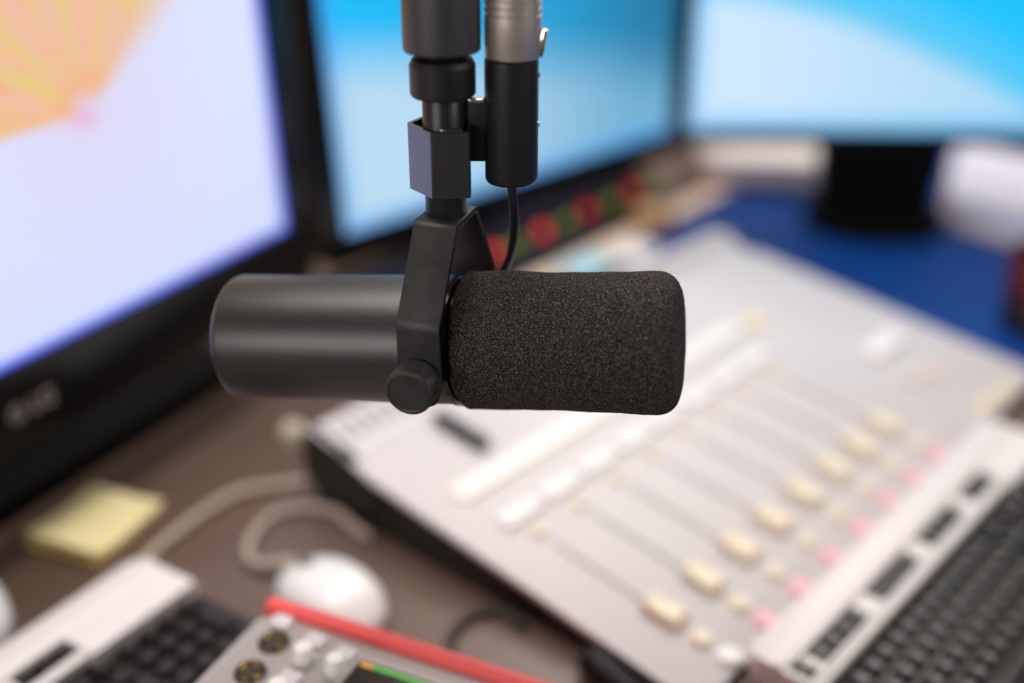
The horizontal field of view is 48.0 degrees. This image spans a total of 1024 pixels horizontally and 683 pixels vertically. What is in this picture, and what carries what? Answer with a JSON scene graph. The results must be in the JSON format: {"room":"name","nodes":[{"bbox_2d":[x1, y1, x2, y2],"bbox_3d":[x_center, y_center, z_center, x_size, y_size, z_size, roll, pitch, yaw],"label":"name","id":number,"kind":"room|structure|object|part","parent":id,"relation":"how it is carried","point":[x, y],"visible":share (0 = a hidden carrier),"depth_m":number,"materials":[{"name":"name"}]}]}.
{"room":"studio","nodes":[
{"label":"studio","id":0,"kind":"room"},
{"bbox_3d":[0.100,0.941,0.912,4.400,0.100,4.400,0,26,0],"label":"floor","id":1,"kind":"structure","parent":0,"visible":0},
{"bbox_2d":[0,149,1023,682],"bbox_3d":[0.150,0.288,1.259,2.300,0.762,1.960,0,26,0],"label":"desk","id":2,"kind":"object","parent":1,"relation":"on","point":[226,442],"depth_m":0.75,"materials":[{"name":"laminate"}]},
{"bbox_2d":[0,586,12,645],"bbox_3d":[-0.388,0.172,0.631,0.207,0.028,0.098,-17,31,-31],"label":"computer mouse","id":3,"kind":"object","parent":2,"relation":"on","point":[6,616],"visible":0.97,"depth_m":0.66,"materials":[{"name":"white plastic"}]},
{"bbox_2d":[23,485,162,565],"bbox_3d":[-0.275,0.118,0.758,0.061,0.011,0.070,10,28,19],"label":"sticky note pad","id":4,"kind":"object","parent":2,"relation":"on","point":[101,520],"visible":1,"depth_m":0.75,"materials":[{"name":"yellow paper"}]},
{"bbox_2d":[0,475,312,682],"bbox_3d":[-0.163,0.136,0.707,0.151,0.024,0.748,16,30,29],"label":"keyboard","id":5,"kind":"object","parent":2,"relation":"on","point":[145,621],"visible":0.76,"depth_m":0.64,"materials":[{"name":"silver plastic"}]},
{"bbox_2d":[0,0,314,528],"bbox_3d":[-0.384,-0.094,0.703,0.215,0.441,0.546,13,29,25],"label":"computer monitor","id":6,"kind":"object","parent":2,"relation":"on","point":[151,161],"visible":0.94,"depth_m":0.76,"materials":[{"name":"black plastic"}]},
{"bbox_3d":[-0.164,0.067,0.860,0.019,0.012,0.019,0,26,0],"label":"bottle cap","id":7,"kind":"part","parent":2,"relation":"part of","materials":[{"name":"beige plastic"}]},
{"bbox_2d":[243,503,387,629],"bbox_3d":[-0.116,0.131,0.713,0.080,0.028,0.149,-16,31,-30],"label":"computer mouse","id":8,"kind":"object","parent":2,"relation":"on","point":[337,586],"visible":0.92,"depth_m":0.67,"materials":[{"name":"white plastic"}]},
{"bbox_2d":[196,596,548,682],"bbox_3d":[-0.052,0.213,0.485,0.223,0.084,0.164,11,29,22],"label":"mixer","id":9,"kind":"object","parent":2,"relation":"on","point":[294,642],"visible":1,"depth_m":0.54,"materials":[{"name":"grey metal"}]},
{"bbox_2d":[233,660,267,682],"bbox_3d":[-0.121,0.153,0.531,0.015,0.001,0.015,-4,27,-7],"label":"socket","id":10,"kind":"object","parent":9,"relation":"attached to","point":[244,671],"depth_m":0.53,"materials":[{"name":"black metal"}]},
{"bbox_2d":[257,631,290,653],"bbox_3d":[-0.114,0.143,0.549,0.015,0.001,0.015,-4,27,-7],"label":"socket","id":11,"kind":"object","parent":9,"relation":"attached to","point":[268,642],"depth_m":0.55,"materials":[{"name":"black metal"}]},
{"bbox_3d":[-0.105,0.156,0.515,0.010,0.009,0.010,11,29,22],"label":"gain knob","id":12,"kind":"part","parent":9,"relation":"part of","materials":[{"name":"white plastic"}]},
{"bbox_3d":[-0.097,0.145,0.536,0.010,0.009,0.010,11,29,22],"label":"gain knob","id":13,"kind":"part","parent":9,"relation":"part of","materials":[{"name":"white plastic"}]},
{"bbox_3d":[-0.081,0.149,0.530,0.010,0.009,0.010,11,29,22],"label":"gain knob","id":14,"kind":"part","parent":9,"relation":"part of","materials":[{"name":"white plastic"}]},
{"bbox_3d":[-0.040,0.165,0.506,0.091,0.002,0.046,11,29,22],"label":"display frame","id":15,"kind":"part","parent":9,"relation":"part of","materials":[{"name":"grey plastic"}]},
{"bbox_2d":[400,0,480,102],"bbox_3d":[0.232,-0.376,1.069,0.120,0.620,1.539,8,28,16],"label":"boom arm","id":16,"kind":"object","parent":2,"relation":"on","point":[441,36],"visible":0.77,"depth_m":0.41,"materials":[{"name":"black metal"}]},
{"bbox_2d":[210,57,685,414],"bbox_3d":[-0.027,-0.037,0.462,0.197,0.153,0.094,6,27,12],"label":"microphone","id":17,"kind":"object","parent":16,"relation":"attached to","point":[479,336],"visible":1,"depth_m":0.45,"materials":[{"name":"plastic"}]},
{"bbox_3d":[-0.038,0.017,0.446,0.020,0.019,0.014,6,27,13],"label":"thumb knob","id":18,"kind":"part","parent":17,"relation":"part of","materials":[{"name":"black paint"}]},
{"bbox_3d":[-0.026,-0.072,0.444,0.016,0.047,0.016,6,27,13],"label":"mount post","id":19,"kind":"part","parent":17,"relation":"part of","materials":[{"name":"black metal"}]},
{"bbox_3d":[-0.011,-0.082,0.443,0.017,0.024,0.005,0,26,0],"label":"web plate","id":20,"kind":"part","parent":17,"relation":"part of","materials":[{"name":"black paint"}]},
{"bbox_2d":[484,0,547,61],"bbox_3d":[0.020,-0.248,0.342,0.072,0.331,0.021,19,32,34],"label":"plug","id":21,"kind":"object","parent":17,"relation":"attached to","point":[513,30],"visible":1,"depth_m":0.42,"materials":[{"name":"silver metal"}]},
{"bbox_2d":[445,606,527,652],"bbox_3d":[-0.010,0.184,0.630,0.050,0.006,0.117,-3,27,-7],"label":"cable","id":22,"kind":"object","parent":2,"relation":"on","point":[460,624],"visible":0.78,"depth_m":0.67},
{"bbox_2d":[285,0,699,268],"bbox_3d":[-0.029,-0.302,1.172,0.195,0.396,0.564,24,35,39],"label":"computer monitor","id":23,"kind":"object","parent":2,"relation":"on","point":[605,66],"visible":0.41,"depth_m":1.03,"materials":[{"name":"black plastic"}]},
{"bbox_2d":[336,168,656,274],"bbox_3d":[-0.002,-0.097,1.149,0.064,0.050,0.440,20,33,35],"label":"panel","id":24,"kind":"object","parent":2,"relation":"on","point":[552,228],"visible":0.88,"depth_m":1.17,"materials":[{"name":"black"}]},
{"bbox_2d":[552,251,618,271],"bbox_3d":[0.075,-0.076,1.152,0.040,0.001,0.067,18,32,32],"label":"sheet","id":25,"kind":"object","parent":2,"relation":"on","point":[587,261],"visible":0.77,"depth_m":1.15,"materials":[{"name":"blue paper"}]},
{"bbox_2d":[574,644,640,682],"bbox_3d":[0.062,0.187,0.610,0.018,0.017,0.076,-17,31,-31],"label":"coiled cord","id":26,"kind":"object","parent":2,"relation":"on","point":[594,662],"visible":1,"depth_m":0.62,"materials":[{"name":"black rubber"}]},
{"bbox_2d":[603,239,661,265],"bbox_3d":[0.124,-0.092,1.181,0.040,0.001,0.060,13,29,25],"label":"sheet","id":27,"kind":"object","parent":2,"relation":"on","point":[629,251],"visible":1,"depth_m":1.18,"materials":[{"name":"white paper"}]},
{"bbox_3d":[0.108,-0.106,1.215,0.035,0.003,0.506,19,32,34],"label":"card strip","id":28,"kind":"part","parent":2,"relation":"part of","materials":[{"name":"paper"}]},
{"bbox_2d":[633,203,673,233],"bbox_3d":[0.153,-0.134,1.245,0.044,0.021,0.044,0,26,0],"label":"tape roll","id":29,"kind":"object","parent":2,"relation":"on","point":[649,218],"visible":1,"depth_m":1.23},
{"bbox_2d":[302,229,1023,682],"bbox_3d":[0.143,0.044,0.855,0.321,0.056,0.502,21,33,36],"label":"mixing console","id":30,"kind":"object","parent":2,"relation":"on","point":[809,406],"visible":0.93,"depth_m":0.77,"materials":[{"name":"white plastic"}]},
{"bbox_2d":[432,410,490,450],"bbox_3d":[-0.035,0.060,0.781,0.047,0.015,0.010,20,33,35],"label":"marker pen","id":31,"kind":"object","parent":30,"relation":"on","point":[443,419],"visible":1,"depth_m":0.78,"materials":[{"name":"black plastic"}]},
{"bbox_2d":[638,146,1023,365],"bbox_3d":[0.637,0.001,1.005,1.025,0.001,1.500,0,26,0],"label":"desk mat","id":32,"kind":"object","parent":2,"relation":"on","point":[952,283],"visible":0.32,"depth_m":1.17,"materials":[{"name":"blue fabric"}]},
{"bbox_2d":[688,144,817,190],"bbox_3d":[0.327,-0.232,1.429,0.226,0.034,0.180,4,27,9],"label":"paper stack","id":33,"kind":"object","parent":32,"relation":"on","point":[784,167],"visible":0.36,"depth_m":1.36,"materials":[{"name":"white paper"}]},
{"bbox_2d":[668,0,1023,245],"bbox_3d":[0.397,-0.305,1.181,0.466,0.392,0.130,1,26,2],"label":"computer monitor","id":34,"kind":"object","parent":32,"relation":"on","point":[883,89],"visible":1,"depth_m":1.17,"materials":[{"name":"black plastic"}]},
{"bbox_2d":[943,146,1023,245],"bbox_3d":[0.568,-0.161,1.292,0.212,0.034,0.277,-22,34,-37],"label":"paper stack","id":35,"kind":"object","parent":32,"relation":"on","point":[984,198],"visible":0.88,"depth_m":1.26,"materials":[{"name":"white paper"}]},
{"bbox_2d":[998,240,1023,337],"bbox_3d":[0.470,-0.045,1.016,0.068,0.072,0.068,0,26,0],"label":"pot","id":36,"kind":"object","parent":32,"relation":"on","point":[1011,315],"visible":1,"depth_m":1.01,"materials":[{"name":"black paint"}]},
{"bbox_2d":[1003,240,1023,306],"bbox_3d":[0.470,-0.058,1.009,0.068,0.043,0.068,0,26,0],"label":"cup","id":37,"kind":"object","parent":36,"relation":"on","point":[1013,296],"depth_m":1.00,"materials":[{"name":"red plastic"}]},
{"bbox_2d":[748,420,1023,682],"bbox_3d":[0.283,0.140,0.700,0.124,0.024,0.335,22,34,37],"label":"keyboard","id":38,"kind":"object","parent":2,"relation":"on","point":[933,592],"visible":1,"depth_m":0.67,"materials":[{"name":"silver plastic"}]}
]}

